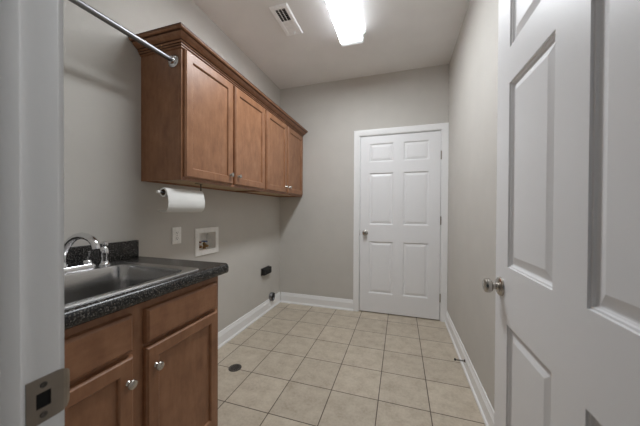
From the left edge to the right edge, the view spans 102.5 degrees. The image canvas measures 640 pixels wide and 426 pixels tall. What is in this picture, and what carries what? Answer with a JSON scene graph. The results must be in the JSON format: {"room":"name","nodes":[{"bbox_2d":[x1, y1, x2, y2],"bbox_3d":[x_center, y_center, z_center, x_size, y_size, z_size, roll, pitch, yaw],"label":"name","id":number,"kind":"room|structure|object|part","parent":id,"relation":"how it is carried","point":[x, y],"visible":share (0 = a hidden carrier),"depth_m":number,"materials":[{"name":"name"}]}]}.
{"room":"laundry room","nodes":[
{"label":"laundry room","id":0,"kind":"room"},
{"bbox_2d":[63,0,279,331],"bbox_3d":[-0.990,-0.214,2.015,0.120,2.740,3.002,0,0,17],"label":"wall","id":1,"kind":"structure","parent":0,"point":[106,198],"depth_m":1.49,"materials":[{"name":"paint"}]},
{"bbox_2d":[66,240,138,265],"bbox_3d":[-1.204,0.209,1.106,0.019,0.096,0.857,0,0,17],"label":"backsplash","id":2,"kind":"structure","parent":1,"relation":"attached to","point":[124,249],"depth_m":1.36,"materials":[{"name":"laminate"}]},
{"bbox_2d":[172,227,180,243],"bbox_3d":[-0.997,0.157,1.786,0.008,0.116,0.074,0,0,17],"label":"wall outlet","id":3,"kind":"object","parent":1,"relation":"attached to","point":[176,231],"visible":1,"depth_m":1.78,"materials":[{"name":"white plastic"}]},
{"bbox_2d":[141,48,264,191],"bbox_3d":[-0.766,-0.585,1.929,0.350,0.785,0.928,0,0,17],"label":"upper cabinet","id":4,"kind":"object","parent":1,"relation":"attached to","point":[197,127],"visible":0.88,"depth_m":1.55,"materials":[{"name":"brown wood"}]},
{"bbox_2d":[69,0,177,67],"bbox_3d":[-0.970,-0.845,1.030,0.074,0.107,0.903,0,0,17],"label":"closet rod","id":5,"kind":"object","parent":4,"relation":"attached to","point":[173,59],"visible":1,"depth_m":1.20,"materials":[{"name":"silver metal"}]},
{"bbox_2d":[156,183,201,192],"bbox_3d":[-0.826,-0.146,1.527,0.020,0.086,0.322,0,0,17],"label":"paper towel holder","id":6,"kind":"object","parent":4,"relation":"attached to","point":[157,191],"visible":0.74,"depth_m":1.52,"materials":[{"name":"metal"}]},
{"bbox_2d":[158,187,204,211],"bbox_3d":[-0.823,-0.073,1.542,0.082,0.138,0.274,0,0,17],"label":"paper towel roll","id":7,"kind":"object","parent":6,"relation":"hanging from","point":[180,200],"visible":0.98,"depth_m":1.51,"materials":[{"name":"paper"}]},
{"bbox_3d":[-0.795,-0.211,1.940,0.276,0.014,0.896,0,0,17],"label":"panel","id":8,"kind":"part","parent":4,"relation":"part of","materials":[{"name":"brown wood"}]},
{"bbox_3d":[-0.704,-0.570,1.663,0.020,0.727,0.434,0,0,17],"label":"door","id":9,"kind":"part","parent":4,"relation":"part of","materials":[{"name":"brown wood"}]},
{"bbox_3d":[-0.708,-0.570,1.664,0.006,0.631,0.338,0,0,17],"label":"panel","id":10,"kind":"part","parent":4,"relation":"part of","materials":[{"name":"brown wood"}]},
{"bbox_2d":[128,22,307,136],"bbox_3d":[-0.622,-0.974,2.327,0.381,0.074,1.934,0,0,17],"label":"crown molding","id":11,"kind":"structure","parent":4,"relation":"attached to","point":[177,35],"depth_m":1.57,"materials":[{"name":"brown wood"}]},
{"bbox_3d":[-0.652,-0.584,1.893,0.019,0.785,0.928,0,0,17],"label":"frame","id":12,"kind":"part","parent":4,"relation":"part of","materials":[{"name":"brown wood"}]},
{"bbox_3d":[-0.565,-0.573,2.104,0.020,0.727,0.440,0,0,17],"label":"door","id":13,"kind":"part","parent":4,"relation":"part of","materials":[{"name":"brown wood"}]},
{"bbox_3d":[-0.569,-0.573,2.106,0.006,0.631,0.344,0,0,17],"label":"panel","id":14,"kind":"part","parent":4,"relation":"part of","materials":[{"name":"brown wood"}]},
{"bbox_2d":[195,227,218,256],"bbox_3d":[-0.949,0.225,2.083,0.094,0.216,0.261,0,0,17],"label":"washer supply box","id":15,"kind":"object","parent":1,"relation":"attached to","point":[206,239],"visible":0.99,"depth_m":2.11,"materials":[{"name":"white plastic"}]},
{"bbox_2d":[218,292,280,348],"bbox_3d":[-0.802,1.090,2.404,0.024,0.128,1.924,0,0,17],"label":"baseboard","id":16,"kind":"structure","parent":1,"relation":"attached to","point":[228,333],"depth_m":2.57,"materials":[{"name":"paint"}]},
{"bbox_2d":[261,266,271,275],"bbox_3d":[-0.615,0.667,2.960,0.041,0.086,0.192,0,0,17],"label":"receptacle","id":17,"kind":"object","parent":1,"relation":"attached to","point":[266,270],"visible":1,"depth_m":2.92,"materials":[{"name":"black plastic"}]},
{"bbox_2d":[238,110,302,196],"bbox_3d":[-0.488,-0.591,2.815,0.350,0.785,0.928,0,0,17],"label":"upper cabinet","id":18,"kind":"object","parent":1,"relation":"attached to","point":[283,145],"visible":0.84,"depth_m":2.67,"materials":[{"name":"brown wood"}]},
{"bbox_3d":[-0.517,-0.217,2.826,0.276,0.014,0.896,0,0,17],"label":"panel","id":19,"kind":"part","parent":18,"relation":"part of","materials":[{"name":"brown wood"}]},
{"bbox_3d":[-0.426,-0.576,2.549,0.020,0.727,0.434,0,0,17],"label":"door","id":20,"kind":"part","parent":18,"relation":"part of","materials":[{"name":"brown wood"}]},
{"bbox_3d":[-0.429,-0.576,2.550,0.006,0.631,0.338,0,0,17],"label":"panel","id":21,"kind":"part","parent":18,"relation":"part of","materials":[{"name":"brown wood"}]},
{"bbox_3d":[-0.374,-0.590,2.779,0.019,0.785,0.928,0,0,17],"label":"frame","id":22,"kind":"part","parent":18,"relation":"part of","materials":[{"name":"brown wood"}]},
{"bbox_3d":[-0.287,-0.579,2.991,0.020,0.727,0.440,0,0,17],"label":"door","id":23,"kind":"part","parent":18,"relation":"part of","materials":[{"name":"brown wood"}]},
{"bbox_3d":[-0.291,-0.579,2.992,0.006,0.631,0.344,0,0,17],"label":"panel","id":24,"kind":"part","parent":18,"relation":"part of","materials":[{"name":"brown wood"}]},
{"bbox_2d":[269,292,274,300],"bbox_3d":[-0.605,1.007,3.102,0.091,0.098,0.098,0,0,17],"label":"gas valve","id":25,"kind":"object","parent":1,"relation":"in","point":[272,294],"visible":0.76,"depth_m":3.09,"materials":[{"name":"silver metal"}]},
{"bbox_2d":[193,0,469,88],"bbox_3d":[-0.200,-1.619,0.659,5.600,0.100,6.358,0,0,17],"label":"ceiling","id":26,"kind":"structure","parent":0,"point":[400,35],"depth_m":2.30,"materials":[{"name":"paint"}]},
{"bbox_2d":[269,3,302,35],"bbox_3d":[-0.272,-1.565,2.108,0.152,0.032,0.336,0,0,17],"label":"ceiling vent","id":27,"kind":"object","parent":26,"relation":"in","point":[283,14],"visible":1,"depth_m":2.08,"materials":[{"name":"white metal"}]},
{"bbox_2d":[326,0,363,46],"bbox_3d":[0.129,-1.534,1.771,0.205,0.085,1.076,0,0,17],"label":"ceiling light","id":28,"kind":"object","parent":26,"relation":"attached to","point":[345,15],"visible":1,"depth_m":2.00,"materials":[{"name":"white plastic"}]},
{"bbox_2d":[218,302,484,425],"bbox_3d":[-0.214,1.221,0.682,5.600,0.100,6.358,0,0,17],"label":"floor","id":29,"kind":"structure","parent":0,"point":[302,365],"depth_m":1.85,"materials":[{"name":"tile"}]},
{"bbox_2d":[64,276,217,425],"bbox_3d":[-0.909,0.733,0.997,0.656,0.864,0.817,0,0,17],"label":"base cabinet","id":30,"kind":"object","parent":29,"relation":"on","point":[153,362],"visible":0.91,"depth_m":0.93,"materials":[{"name":"brown wood"}]},
{"bbox_3d":[-0.700,0.767,0.702,0.006,0.480,0.285,0,0,17],"label":"panel","id":31,"kind":"part","parent":30,"relation":"part of","materials":[{"name":"brown wood"}]},
{"bbox_3d":[-0.694,0.407,0.698,0.020,0.126,0.370,0,0,17],"label":"drawer","id":32,"kind":"part","parent":30,"relation":"part of","materials":[{"name":"brown wood"}]},
{"bbox_3d":[-0.696,0.767,0.701,0.020,0.566,0.371,0,0,17],"label":"door","id":33,"kind":"part","parent":30,"relation":"part of","materials":[{"name":"brown wood"}]},
{"bbox_3d":[-0.624,0.567,0.849,0.026,0.031,0.031,0,0,17],"label":"knob","id":34,"kind":"part","parent":30,"relation":"part of","materials":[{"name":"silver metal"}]},
{"bbox_2d":[64,240,228,329],"bbox_3d":[-0.907,0.238,1.013,0.642,0.148,0.857,0,0,17],"label":"countertop","id":35,"kind":"structure","parent":30,"relation":"on","point":[128,251],"depth_m":1.07,"materials":[{"name":"laminate"}]},
{"bbox_2d":[64,261,198,308],"bbox_3d":[-0.900,0.349,1.000,0.558,0.190,0.575,0,0,17],"label":"sink","id":36,"kind":"object","parent":35,"relation":"in","point":[82,286],"visible":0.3,"depth_m":1.18,"materials":[{"name":"metal"}]},
{"bbox_2d":[64,232,100,272],"bbox_3d":[-1.014,0.167,1.072,0.255,0.175,0.250,0,0,17],"label":"faucet","id":37,"kind":"object","parent":36,"relation":"on","point":[88,263],"visible":0.49,"depth_m":1.08,"materials":[{"name":"silver metal"}]},
{"bbox_3d":[-1.111,0.245,1.103,0.054,0.017,0.250,0,0,17],"label":"plate","id":38,"kind":"part","parent":37,"relation":"part of","materials":[{"name":"silver metal"}]},
{"bbox_3d":[-1.082,0.228,1.192,0.040,0.021,0.040,0,0,17],"label":"handle","id":39,"kind":"part","parent":37,"relation":"part of","materials":[{"name":"silver metal"}]},
{"bbox_2d":[97,241,110,265],"bbox_3d":[-1.051,0.195,1.249,0.052,0.116,0.052,0,0,17],"label":"sprayer","id":40,"kind":"object","parent":36,"relation":"on","point":[104,251],"visible":1,"depth_m":1.24,"materials":[{"name":"silver metal"}]},
{"bbox_3d":[-0.593,0.563,0.947,0.026,0.031,0.031,0,0,17],"label":"knob","id":41,"kind":"part","parent":30,"relation":"part of","materials":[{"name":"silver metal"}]},
{"bbox_3d":[-0.569,0.405,1.096,0.020,0.126,0.375,0,0,17],"label":"drawer","id":42,"kind":"part","parent":30,"relation":"part of","materials":[{"name":"brown wood"}]},
{"bbox_3d":[-0.571,0.765,1.099,0.020,0.566,0.375,0,0,17],"label":"door","id":43,"kind":"part","parent":30,"relation":"part of","materials":[{"name":"brown wood"}]},
{"bbox_3d":[-0.575,0.765,1.100,0.006,0.480,0.289,0,0,17],"label":"panel","id":44,"kind":"part","parent":30,"relation":"part of","materials":[{"name":"brown wood"}]},
{"bbox_2d":[228,364,241,371],"bbox_3d":[-0.635,1.156,1.919,0.094,0.004,0.094,0,0,17],"label":"floor drain","id":45,"kind":"object","parent":29,"relation":"on","point":[235,367],"visible":1,"depth_m":1.92,"materials":[{"name":"metal"}]},
{"bbox_2d":[279,64,448,299],"bbox_3d":[0.438,-0.216,3.077,1.967,2.740,0.120,0,0,17],"label":"wall","id":46,"kind":"structure","parent":0,"point":[317,227],"depth_m":3.10,"materials":[{"name":"paint"}]},
{"bbox_2d":[280,292,352,310],"bbox_3d":[-0.058,1.087,3.166,0.938,0.128,0.024,0,0,17],"label":"baseboard","id":47,"kind":"structure","parent":46,"relation":"attached to","point":[291,298],"depth_m":3.15,"materials":[{"name":"paint"}]},
{"bbox_2d":[360,131,441,319],"bbox_3d":[0.879,0.133,2.871,0.871,2.030,0.088,0,0,17],"label":"door","id":48,"kind":"structure","parent":46,"relation":"in","point":[400,174],"depth_m":2.87,"materials":[{"name":"paint"}]},
{"bbox_2d":[353,123,448,321],"bbox_3d":[0.894,0.100,2.927,1.006,2.116,0.138,0,0,17],"label":"trim","id":49,"kind":"structure","parent":46,"relation":"attached to","point":[443,127],"depth_m":2.79,"materials":[{"name":"paint"}]},
{"bbox_2d":[447,0,498,409],"bbox_3d":[1.002,-0.199,1.390,0.120,2.740,3.002,0,0,17],"label":"wall","id":50,"kind":"structure","parent":0,"point":[473,64],"depth_m":1.74,"materials":[{"name":"paint"}]},
{"bbox_2d":[445,311,493,425],"bbox_3d":[0.926,1.106,1.422,0.024,0.128,2.726,0,0,17],"label":"baseboard","id":51,"kind":"structure","parent":50,"relation":"attached to","point":[484,405],"depth_m":1.70,"materials":[{"name":"paint"}]},
{"bbox_3d":[-0.325,-0.197,0.296,5.600,2.740,0.120,0,0,17],"label":"wall","id":52,"kind":"structure","parent":0,"visible":0},
{"bbox_2d":[0,0,69,425],"bbox_3d":[0.009,0.117,0.193,1.003,2.117,0.156,0,0,17],"label":"trim","id":53,"kind":"structure","parent":52,"relation":"attached to","point":[34,379],"depth_m":0.35,"materials":[{"name":"paint"}]},
{"bbox_3d":[-0.390,0.264,0.372,0.008,0.064,0.053,0,0,8],"label":"strike plate","id":54,"kind":"part","parent":53,"relation":"part of","materials":[{"name":"silver metal"}]},
{"bbox_2d":[482,0,639,425],"bbox_3d":[0.538,0.151,0.532,0.141,2.030,0.870,0,0,17],"label":"door","id":55,"kind":"structure","parent":52,"relation":"in","point":[566,284],"depth_m":0.54,"materials":[{"name":"paint"}]},
{"bbox_3d":[0.604,0.257,0.910,0.041,0.050,0.050,0,0,17],"label":"knob","id":56,"kind":"part","parent":55,"relation":"part of","materials":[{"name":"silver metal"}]}
]}

